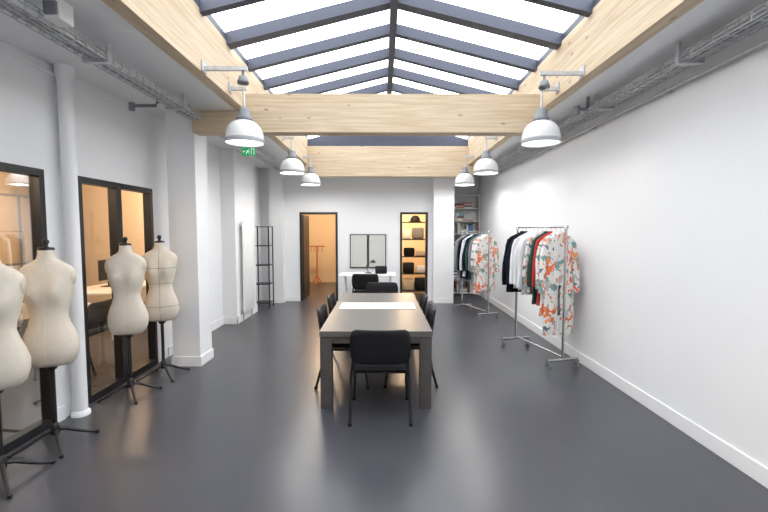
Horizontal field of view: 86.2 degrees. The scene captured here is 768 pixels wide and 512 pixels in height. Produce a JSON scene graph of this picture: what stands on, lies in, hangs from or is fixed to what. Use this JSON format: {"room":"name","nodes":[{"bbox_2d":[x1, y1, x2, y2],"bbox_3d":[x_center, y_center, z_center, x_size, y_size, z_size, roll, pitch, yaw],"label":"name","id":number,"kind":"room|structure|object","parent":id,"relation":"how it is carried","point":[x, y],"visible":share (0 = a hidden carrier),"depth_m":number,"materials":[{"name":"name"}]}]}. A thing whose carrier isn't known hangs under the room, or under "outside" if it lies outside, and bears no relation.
{"room":"design studio","nodes":[
{"label":"design studio","id":0,"kind":"room"},
{"bbox_2d":[42,0,73,26],"bbox_3d":[-2.043,-1.530,2.568,0.100,0.129,0.140,0,4,0],"label":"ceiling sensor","id":1,"kind":"object","parent":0,"point":[58,12],"depth_m":2.53,"materials":[{"name":"white plastic"}]},
{"bbox_2d":[0,40,261,416],"bbox_3d":[-2.814,-0.110,3.862,0.350,3.130,11.750,0,4,0],"label":"wall","id":2,"kind":"structure","parent":0,"point":[114,143],"depth_m":4.40,"materials":[{"name":"paint"}]},
{"bbox_2d":[0,162,51,454],"bbox_3d":[-2.896,0.452,2.279,0.130,2.210,2.520,0,4,0],"label":"window","id":3,"kind":"structure","parent":2,"relation":"in","point":[26,411],"depth_m":3.35,"materials":[{"name":"black metal"}]},
{"bbox_2d":[0,47,143,117],"bbox_3d":[-2.861,-1.444,1.447,0.024,0.023,6.900,0,4,0],"label":"conduit pipe","id":4,"kind":"object","parent":2,"relation":"attached to","point":[1,49],"visible":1,"depth_m":3.56,"materials":[{"name":"metal"}]},
{"bbox_2d":[78,176,157,404],"bbox_3d":[-2.908,0.308,4.544,0.130,2.210,1.260,0,4,0],"label":"window","id":5,"kind":"structure","parent":2,"relation":"in","point":[114,189],"depth_m":4.48,"materials":[{"name":"black metal"}]},
{"bbox_2d":[128,99,158,110],"bbox_3d":[-2.514,-1.615,4.294,0.314,0.179,0.060,0,4,0],"label":"bracket","id":6,"kind":"object","parent":2,"relation":"attached to","point":[132,105],"depth_m":4.28,"materials":[{"name":"grey metal"}]},
{"bbox_2d":[57,296,262,421],"bbox_3d":[-2.757,1.387,3.957,0.265,0.130,11.750,0,4,0],"label":"baseboard","id":7,"kind":"structure","parent":2,"relation":"attached to","point":[61,411],"depth_m":7.29,"materials":[{"name":"paint"}]},
{"bbox_2d":[240,220,254,321],"bbox_3d":[-2.614,0.265,7.826,0.089,1.880,0.573,0,4,0],"label":"radiator","id":8,"kind":"object","parent":2,"relation":"attached to","point":[247,226],"visible":1,"depth_m":7.74,"materials":[{"name":"white metal"}]},
{"bbox_2d":[0,172,424,306],"bbox_3d":[-2.503,-0.171,6.640,8.260,2.900,13.500,0,4,0],"label":"wall","id":9,"kind":"structure","parent":0,"point":[95,199],"depth_m":8.49,"materials":[{"name":"paint"}]},
{"bbox_2d":[192,94,539,135],"bbox_3d":[-0.185,-1.715,5.001,4.220,0.450,0.200,0,4,0],"label":"cross beam","id":10,"kind":"structure","parent":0,"point":[275,114],"depth_m":4.90,"materials":[{"name":"beige wood"}]},
{"bbox_2d":[260,167,478,301],"bbox_3d":[-0.251,-0.516,10.262,5.540,3.130,1.650,0,4,0],"label":"wall","id":11,"kind":"structure","parent":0,"point":[363,205],"depth_m":9.68,"materials":[{"name":"paint"}]},
{"bbox_2d":[299,212,337,300],"bbox_3d":[-1.551,-0.006,10.207,0.900,2.120,0.912,0,4,0],"label":"door","id":12,"kind":"structure","parent":11,"relation":"in","point":[303,219],"depth_m":9.81,"materials":[{"name":"black wood"}]},
{"bbox_2d":[263,296,452,302],"bbox_3d":[-0.645,1.030,9.674,4.515,0.120,0.315,0,4,0],"label":"baseboard","id":13,"kind":"structure","parent":11,"relation":"attached to","point":[286,298],"depth_m":9.56,"materials":[{"name":"paint"}]},
{"bbox_2d":[350,234,385,267],"bbox_3d":[-0.379,-0.117,9.742,0.860,0.800,0.032,0,4,0],"label":"framed piece","id":14,"kind":"object","parent":11,"relation":"attached to","point":[364,248],"visible":0.86,"depth_m":9.73,"materials":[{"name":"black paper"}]},
{"bbox_2d":[400,212,427,293],"bbox_3d":[0.711,0.018,9.829,0.660,2.120,0.132,0,4,0],"label":"door frame","id":15,"kind":"structure","parent":11,"relation":"in","point":[401,213],"depth_m":9.77,"materials":[{"name":"black metal"}]},
{"bbox_2d":[0,282,767,511],"bbox_3d":[-2.003,1.396,5.790,9.450,0.120,15.600,0,4,0],"label":"floor","id":16,"kind":"structure","parent":0,"point":[246,429],"depth_m":3.35,"materials":[{"name":"grey concrete"}]},
{"bbox_2d":[0,193,17,270],"bbox_3d":[-6.371,0.120,6.790,0.305,2.300,2.800,0,4,0],"label":"storage cabinet","id":17,"kind":"object","parent":16,"relation":"on","point":[8,218],"visible":0.06,"depth_m":6.79,"materials":[{"name":"wood"}]},
{"bbox_2d":[0,260,55,499],"bbox_3d":[-2.588,0.713,2.728,0.417,1.632,0.417,0,4,-5],"label":"dress form","id":18,"kind":"object","parent":16,"relation":"on","point":[15,358],"visible":1,"depth_m":2.71,"materials":[{"name":"beige fabric"}]},
{"bbox_2d":[7,239,99,458],"bbox_3d":[-2.606,0.682,3.207,0.417,1.632,0.417,0,4,0],"label":"dress form","id":19,"kind":"object","parent":16,"relation":"on","point":[50,337],"visible":0.95,"depth_m":3.12,"materials":[{"name":"beige fabric"}]},
{"bbox_2d":[53,63,90,417],"bbox_3d":[-2.799,-0.099,3.687,0.156,3.130,0.156,0,4,0],"label":"column","id":20,"kind":"structure","parent":16,"relation":"on","point":[64,74],"depth_m":3.64,"materials":[{"name":"paint"}]},
{"bbox_2d":[88,299,111,374],"bbox_3d":[-3.675,0.964,5.053,0.596,0.844,0.565,0,4,0],"label":"chair","id":21,"kind":"object","parent":16,"relation":"on","point":[98,311],"visible":0.36,"depth_m":4.92,"materials":[{"name":"black fabric"}]},
{"bbox_2d":[87,280,145,339],"bbox_3d":[-4.585,0.886,7.047,0.900,0.740,1.600,0,4,0],"label":"office desk","id":22,"kind":"object","parent":16,"relation":"on","point":[96,289],"visible":0.14,"depth_m":6.52,"materials":[{"name":"white paint"}]},
{"bbox_2d":[98,260,109,286],"bbox_3d":[-4.685,0.286,7.009,0.180,0.460,0.540,0,4,0],"label":"computer monitor","id":23,"kind":"object","parent":22,"relation":"on","point":[102,275],"visible":0.44,"depth_m":6.80,"materials":[{"name":"black plastic"}]},
{"bbox_2d":[97,237,161,403],"bbox_3d":[-2.606,0.621,4.175,0.417,1.632,0.417,0,4,5],"label":"dress form","id":24,"kind":"object","parent":16,"relation":"on","point":[128,315],"visible":1,"depth_m":4.08,"materials":[{"name":"beige fabric"}]},
{"bbox_2d":[136,235,189,381],"bbox_3d":[-2.574,0.580,4.743,0.417,1.642,0.417,0,4,0],"label":"dress form","id":25,"kind":"object","parent":16,"relation":"on","point":[161,302],"visible":0.94,"depth_m":4.65,"materials":[{"name":"beige fabric"}]},
{"bbox_2d":[165,111,213,365],"bbox_3d":[-2.466,-0.195,5.211,0.370,3.130,0.380,0,4,0],"label":"pillar","id":26,"kind":"structure","parent":16,"relation":"on","point":[186,151],"depth_m":5.06,"materials":[{"name":"paint"}]},
{"bbox_2d":[255,226,273,308],"bbox_3d":[-2.640,0.242,8.980,0.352,1.780,0.342,0,4,0],"label":"shelf unit","id":27,"kind":"object","parent":16,"relation":"on","point":[269,301],"visible":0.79,"depth_m":9.04,"materials":[{"name":"black metal"}]},
{"bbox_2d":[309,246,325,285],"bbox_3d":[-2.073,0.292,12.634,0.428,1.218,0.416,3,5,41],"label":"coat stand","id":28,"kind":"object","parent":16,"relation":"on","point":[317,247],"visible":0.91,"depth_m":12.61,"materials":[{"name":"orange wood"}]},
{"bbox_2d":[327,292,335,314],"bbox_3d":[-0.457,0.938,5.468,0.596,0.844,0.565,0,4,0],"label":"chair","id":29,"kind":"object","parent":16,"relation":"on","point":[331,300],"visible":0.18,"depth_m":5.40,"materials":[{"name":"black fabric"}]},
{"bbox_2d":[314,303,369,389],"bbox_3d":[-0.453,0.991,4.630,0.596,0.844,0.565,0,4,0],"label":"chair","id":30,"kind":"object","parent":16,"relation":"on","point":[322,313],"visible":0.29,"depth_m":4.39,"materials":[{"name":"black fabric"}]},
{"bbox_2d":[352,274,378,292],"bbox_3d":[-0.371,0.756,8.333,0.565,0.844,0.596,0,4,0],"label":"chair","id":31,"kind":"object","parent":16,"relation":"on","point":[359,281],"visible":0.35,"depth_m":8.05,"materials":[{"name":"black fabric"}]},
{"bbox_2d":[338,272,395,292],"bbox_3d":[-0.355,0.761,9.000,1.220,0.748,0.630,0,4,0],"label":"desk","id":32,"kind":"object","parent":16,"relation":"on","point":[344,275],"visible":0.59,"depth_m":8.86,"materials":[{"name":"white paint"}]},
{"bbox_2d":[375,266,386,273],"bbox_3d":[-0.065,0.302,8.977,0.260,0.170,0.120,0,4,0],"label":"printer","id":33,"kind":"object","parent":32,"relation":"on","point":[378,269],"visible":1,"depth_m":8.96,"materials":[{"name":"black plastic"}]},
{"bbox_2d":[319,293,431,408],"bbox_3d":[-0.082,1.007,5.049,1.065,0.750,2.350,0,4,0],"label":"conference table","id":34,"kind":"object","parent":16,"relation":"on","point":[338,327],"visible":0.84,"depth_m":4.00,"materials":[{"name":"grey wood"}]},
{"bbox_2d":[339,302,415,308],"bbox_3d":[-0.080,0.623,5.134,0.930,0.006,0.430,0,4,0],"label":"paper sheet","id":35,"kind":"object","parent":34,"relation":"on","point":[375,305],"visible":1,"depth_m":5.14,"materials":[{"name":"white paper"}]},
{"bbox_2d":[348,330,412,426],"bbox_3d":[-0.034,1.042,3.814,0.565,0.844,0.596,0,4,0],"label":"chair","id":36,"kind":"object","parent":16,"relation":"on","point":[371,351],"visible":1,"depth_m":3.55,"materials":[{"name":"black fabric"}]},
{"bbox_2d":[366,282,397,292],"bbox_3d":[-0.032,0.871,6.518,0.565,0.844,0.596,0,4,0],"label":"chair","id":37,"kind":"object","parent":16,"relation":"on","point":[371,287],"visible":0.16,"depth_m":6.73,"materials":[{"name":"black fabric"}]},
{"bbox_2d":[384,303,437,387],"bbox_3d":[0.292,0.988,4.673,0.596,0.844,0.565,0,4,0],"label":"chair","id":38,"kind":"object","parent":16,"relation":"on","point":[431,309],"visible":0.35,"depth_m":4.43,"materials":[{"name":"black fabric"}]},
{"bbox_2d":[402,222,424,291],"bbox_3d":[0.806,0.050,10.904,0.750,1.920,0.380,0,4,0],"label":"shelf unit","id":39,"kind":"object","parent":16,"relation":"on","point":[413,290],"visible":0.15,"depth_m":10.76,"materials":[{"name":"black wood"}]},
{"bbox_2d":[402,228,424,289],"bbox_3d":[0.806,0.074,10.901,0.620,1.649,0.260,0,4,0],"label":"storage boxes","id":40,"kind":"object","parent":39,"relation":"in","point":[417,233],"visible":0.96,"depth_m":10.79,"materials":[{"name":"black plastic"}]},
{"bbox_2d":[408,215,421,221],"bbox_3d":[0.826,-0.990,10.843,0.380,0.180,0.380,0,4,0],"label":"hat","id":41,"kind":"object","parent":39,"relation":"on","point":[415,218],"visible":0.94,"depth_m":10.74,"materials":[{"name":"fabric"}]},
{"bbox_2d":[419,292,427,315],"bbox_3d":[0.288,0.936,5.492,0.596,0.844,0.565,0,4,0],"label":"chair","id":42,"kind":"object","parent":16,"relation":"on","point":[423,298],"visible":0.16,"depth_m":5.41,"materials":[{"name":"black fabric"}]},
{"bbox_2d":[453,194,479,294],"bbox_3d":[2.054,-0.295,10.813,0.855,2.620,0.360,0,4,0],"label":"bookcase","id":43,"kind":"object","parent":16,"relation":"on","point":[475,210],"visible":0.3,"depth_m":10.91,"materials":[{"name":"white paint"}]},
{"bbox_2d":[453,202,476,292],"bbox_3d":[2.039,-0.220,10.808,0.766,2.350,0.280,0,4,0],"label":"books","id":44,"kind":"object","parent":43,"relation":"in","point":[467,288],"visible":0.37,"depth_m":10.64,"materials":[{"name":"multicoloured paper"}]},
{"bbox_2d":[452,231,498,319],"bbox_3d":[1.819,0.338,8.217,0.444,1.684,1.039,-1,4,-20],"label":"rack","id":45,"kind":"object","parent":16,"relation":"on","point":[462,303],"visible":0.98,"depth_m":7.81,"materials":[{"name":"silver metal"}]},
{"bbox_2d":[454,234,467,279],"bbox_3d":[1.713,-0.018,8.489,0.604,1.021,0.082,-1,4,-19],"label":"coat","id":46,"kind":"object","parent":45,"relation":"hanging from","point":[460,238],"visible":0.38,"depth_m":8.39,"materials":[{"name":"black fabric"}]},
{"bbox_2d":[457,234,470,277],"bbox_3d":[1.750,-0.036,8.386,0.574,0.971,0.080,-1,4,-20],"label":"jacket","id":47,"kind":"object","parent":45,"relation":"hanging from","point":[462,239],"visible":0.3,"depth_m":8.29,"materials":[{"name":"black fabric"}]},
{"bbox_2d":[460,232,472,275],"bbox_3d":[1.785,-0.055,8.286,0.585,0.921,0.082,-1,4,-20],"label":"shirt","id":48,"kind":"object","parent":45,"relation":"hanging from","point":[465,239],"visible":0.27,"depth_m":8.19,"materials":[{"name":"white fabric"}]},
{"bbox_2d":[462,234,475,278],"bbox_3d":[1.818,-0.024,8.198,0.591,0.971,0.084,-1,4,-19],"label":"jacket","id":49,"kind":"object","parent":45,"relation":"hanging from","point":[469,238],"visible":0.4,"depth_m":8.11,"materials":[{"name":"black fabric"}]},
{"bbox_2d":[465,234,478,279],"bbox_3d":[1.853,-0.018,8.101,0.569,0.971,0.084,-1,4,-19],"label":"coat","id":50,"kind":"object","parent":45,"relation":"hanging from","point":[472,238],"visible":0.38,"depth_m":8.02,"materials":[{"name":"green fabric"}]},
{"bbox_2d":[468,234,481,282],"bbox_3d":[1.886,0.013,8.012,0.551,1.021,0.080,-1,4,-19],"label":"coat","id":51,"kind":"object","parent":45,"relation":"hanging from","point":[479,235],"visible":0.25,"depth_m":7.92,"materials":[{"name":"white fabric"}]},
{"bbox_2d":[470,234,491,293],"bbox_3d":[1.921,0.118,7.921,0.581,1.221,0.082,-1,4,-21],"label":"printed jumpsuit","id":52,"kind":"object","parent":45,"relation":"hanging from","point":[482,235],"visible":0.31,"depth_m":7.85,"materials":[{"name":"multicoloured fabric"}]},
{"bbox_2d":[473,234,498,290],"bbox_3d":[1.953,0.084,7.829,0.573,1.141,0.080,-1,4,-21],"label":"dress","id":53,"kind":"object","parent":45,"relation":"hanging from","point":[480,255],"visible":0.95,"depth_m":7.79,"materials":[{"name":"multicoloured fabric"}]},
{"bbox_2d":[501,225,579,369],"bbox_3d":[2.068,0.475,5.497,0.444,1.754,1.124,-1,4,-14],"label":"rack","id":54,"kind":"object","parent":16,"relation":"on","point":[526,339],"visible":0.98,"depth_m":5.04,"materials":[{"name":"silver metal"}]},
{"bbox_2d":[502,228,523,291],"bbox_3d":[1.970,0.039,5.855,0.635,0.941,0.083,-1,4,-14],"label":"jacket","id":55,"kind":"object","parent":54,"relation":"hanging from","point":[509,288],"visible":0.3,"depth_m":5.78,"materials":[{"name":"black fabric"}]},
{"bbox_2d":[506,228,526,284],"bbox_3d":[1.993,-0.015,5.762,0.620,0.821,0.082,-1,4,-14],"label":"jacket","id":56,"kind":"object","parent":54,"relation":"hanging from","point":[508,255],"visible":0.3,"depth_m":5.69,"materials":[{"name":"black fabric"}]},
{"bbox_2d":[509,231,530,287],"bbox_3d":[2.015,0.010,5.675,0.617,0.861,0.082,-1,4,-13],"label":"shirt","id":57,"kind":"object","parent":54,"relation":"hanging from","point":[516,241],"visible":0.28,"depth_m":5.60,"materials":[{"name":"white fabric"}]},
{"bbox_2d":[512,231,534,289],"bbox_3d":[2.037,0.021,5.588,0.630,0.871,0.081,-1,4,-14],"label":"shirt","id":58,"kind":"object","parent":54,"relation":"hanging from","point":[514,262],"visible":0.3,"depth_m":5.52,"materials":[{"name":"white fabric"}]},
{"bbox_2d":[517,225,538,294],"bbox_3d":[2.059,0.051,5.506,0.612,0.921,0.081,-1,4,-13],"label":"shirt","id":59,"kind":"object","parent":54,"relation":"hanging from","point":[521,252],"visible":0.28,"depth_m":5.43,"materials":[{"name":"white fabric"}]},
{"bbox_2d":[522,225,543,291],"bbox_3d":[2.081,0.032,5.415,0.561,0.871,0.083,-1,4,-13],"label":"jacket","id":60,"kind":"object","parent":54,"relation":"hanging from","point":[529,241],"visible":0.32,"depth_m":5.34,"materials":[{"name":"white fabric"}]},
{"bbox_2d":[527,228,547,303],"bbox_3d":[2.103,0.112,5.334,0.540,1.021,0.083,-1,4,-13],"label":"coat","id":61,"kind":"object","parent":54,"relation":"hanging from","point":[530,261],"visible":0.29,"depth_m":5.27,"materials":[{"name":"green fabric"}]},
{"bbox_2d":[532,225,552,305],"bbox_3d":[2.126,0.118,5.243,0.535,1.021,0.082,-1,4,-14],"label":"coat","id":62,"kind":"object","parent":54,"relation":"hanging from","point":[549,232],"visible":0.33,"depth_m":5.17,"materials":[{"name":"red fabric"}]},
{"bbox_2d":[535,225,559,315],"bbox_3d":[2.147,0.183,5.165,0.550,1.141,0.081,-1,4,-14],"label":"dress","id":63,"kind":"object","parent":54,"relation":"hanging from","point":[537,261],"visible":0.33,"depth_m":5.10,"materials":[{"name":"multicoloured fabric"}]},
{"bbox_2d":[539,225,579,335],"bbox_3d":[2.171,0.299,5.078,0.576,1.361,0.081,-1,4,-14],"label":"printed jumpsuit","id":64,"kind":"object","parent":54,"relation":"hanging from","point":[551,265],"visible":0.97,"depth_m":5.04,"materials":[{"name":"multicoloured fabric"}]},
{"bbox_2d":[0,0,767,175],"bbox_3d":[-0.163,-2.000,4.431,5.660,0.570,13.100,0,4,0],"label":"ceiling","id":65,"kind":"structure","parent":0,"point":[94,20],"depth_m":3.41,"materials":[{"name":"paint"}]},
{"bbox_2d":[0,0,203,119],"bbox_3d":[-2.178,-1.440,1.401,0.200,0.161,6.808,0,4,0],"label":"cable tray","id":66,"kind":"object","parent":65,"relation":"attached to","point":[89,56],"visible":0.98,"depth_m":3.06,"materials":[{"name":"white paint"}]},
{"bbox_2d":[102,0,307,163],"bbox_3d":[-1.709,-1.943,3.701,0.120,0.550,10.850,0,4,0],"label":"wood beam","id":67,"kind":"object","parent":65,"relation":"attached to","point":[178,28],"visible":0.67,"depth_m":3.57,"materials":[{"name":"beige wood"}]},
{"bbox_2d":[201,60,248,85],"bbox_3d":[-1.442,-1.673,3.744,0.412,0.195,0.102,0,4,0],"label":"spotlight","id":68,"kind":"object","parent":67,"relation":"attached to","point":[242,80],"visible":1,"depth_m":3.72,"materials":[{"name":"grey plastic"}]},
{"bbox_2d":[224,81,263,146],"bbox_3d":[-1.502,-1.532,4.404,0.408,0.640,0.408,0,4,0],"label":"pendant lamp","id":69,"kind":"object","parent":67,"relation":"hanging from","point":[241,132],"visible":1,"depth_m":4.33,"materials":[{"name":"white metal"}]},
{"bbox_2d":[280,136,304,174],"bbox_3d":[-1.514,-1.681,6.750,0.408,0.640,0.408,0,4,0],"label":"pendant lamp","id":70,"kind":"object","parent":67,"relation":"hanging from","point":[292,165],"visible":0.99,"depth_m":6.65,"materials":[{"name":"white metal"}]},
{"bbox_2d":[301,154,320,185],"bbox_3d":[-1.523,-1.792,8.496,0.408,0.640,0.408,0,4,0],"label":"pendant lamp","id":71,"kind":"object","parent":67,"relation":"hanging from","point":[310,178],"visible":1,"depth_m":8.40,"materials":[{"name":"white metal"}]},
{"bbox_2d":[242,147,255,155],"bbox_3d":[-2.011,-1.658,6.095,0.200,0.321,0.034,0,4,0],"label":"exit sign","id":72,"kind":"object","parent":65,"relation":"hanging from","point":[248,151],"visible":0.88,"depth_m":6.09,"materials":[{"name":"green plastic"}]},
{"bbox_2d":[218,136,280,170],"bbox_3d":[-2.207,-1.810,7.239,0.200,0.161,4.108,0,4,0],"label":"cable tray","id":73,"kind":"object","parent":65,"relation":"attached to","point":[259,156],"visible":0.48,"depth_m":7.57,"materials":[{"name":"white paint"}]},
{"bbox_2d":[193,0,599,145],"bbox_3d":[0.111,-2.395,3.681,3.760,0.715,10.850,0,4,0],"label":"skylight window","id":74,"kind":"structure","parent":65,"relation":"attached to","point":[439,10],"depth_m":4.97,"materials":[{"name":"metal"}]},
{"bbox_2d":[468,0,703,164],"bbox_3d":[1.931,-1.944,3.719,0.120,0.550,10.850,0,4,0],"label":"wood beam","id":75,"kind":"structure","parent":65,"relation":"attached to","point":[614,29],"depth_m":3.61,"materials":[{"name":"beige wood"}]},
{"bbox_2d":[455,154,474,185],"bbox_3d":[1.677,-1.792,8.512,0.408,0.640,0.408,0,4,0],"label":"pendant lamp","id":76,"kind":"object","parent":75,"relation":"hanging from","point":[463,179],"visible":1,"depth_m":8.41,"materials":[{"name":"grey plastic"}]},
{"bbox_2d":[473,136,498,174],"bbox_3d":[1.686,-1.682,6.766,0.408,0.640,0.408,0,4,0],"label":"pendant lamp","id":77,"kind":"object","parent":75,"relation":"hanging from","point":[485,165],"visible":1,"depth_m":6.67,"materials":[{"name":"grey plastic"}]},
{"bbox_2d":[521,82,560,147],"bbox_3d":[1.698,-1.533,4.420,0.408,0.640,0.408,0,4,0],"label":"pendant lamp","id":78,"kind":"object","parent":75,"relation":"hanging from","point":[542,132],"visible":0.98,"depth_m":4.34,"materials":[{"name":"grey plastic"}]},
{"bbox_2d":[538,65,584,89],"bbox_3d":[1.663,-1.680,3.860,0.412,0.195,0.102,0,4,0],"label":"spotlight","id":79,"kind":"object","parent":75,"relation":"attached to","point":[544,84],"visible":1,"depth_m":3.84,"materials":[{"name":"grey plastic"}]},
{"bbox_2d":[496,1,767,167],"bbox_3d":[2.341,-1.584,3.669,0.200,0.161,11.308,0,4,0],"label":"cable tray","id":80,"kind":"object","parent":65,"relation":"attached to","point":[697,57],"visible":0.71,"depth_m":3.26,"materials":[{"name":"white paint"}]},
{"bbox_2d":[302,146,473,177],"bbox_3d":[0.079,-2.071,9.037,3.750,0.650,0.200,0,4,0],"label":"cross beam","id":81,"kind":"structure","parent":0,"point":[326,161],"depth_m":8.94,"materials":[{"name":"beige wood"}]},
{"bbox_2d":[574,96,589,115],"bbox_3d":[2.130,-1.617,4.417,0.164,0.189,0.060,0,4,0],"label":"bracket","id":82,"kind":"object","parent":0,"point":[577,109],"depth_m":4.40,"materials":[{"name":"grey metal"}]},
{"bbox_2d":[478,23,767,467],"bbox_3d":[2.598,-0.154,4.562,0.138,3.130,13.100,0,4,0],"label":"wall","id":83,"kind":"structure","parent":0,"point":[663,203],"depth_m":3.59,"materials":[{"name":"paint"}]},
{"bbox_2d":[479,292,767,488],"bbox_3d":[2.522,1.346,4.607,0.016,0.130,13.000,0,4,0],"label":"baseboard","id":84,"kind":"structure","parent":83,"relation":"attached to","point":[746,464],"depth_m":3.65,"materials":[{"name":"paint"}]},
{"bbox_2d":[492,39,767,175],"bbox_3d":[2.516,-1.467,3.677,0.069,0.032,11.300,0,4,0],"label":"conduit pipe","id":85,"kind":"object","parent":83,"relation":"attached to","point":[668,90],"visible":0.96,"depth_m":3.63,"materials":[{"name":"grey metal"}]}
]}

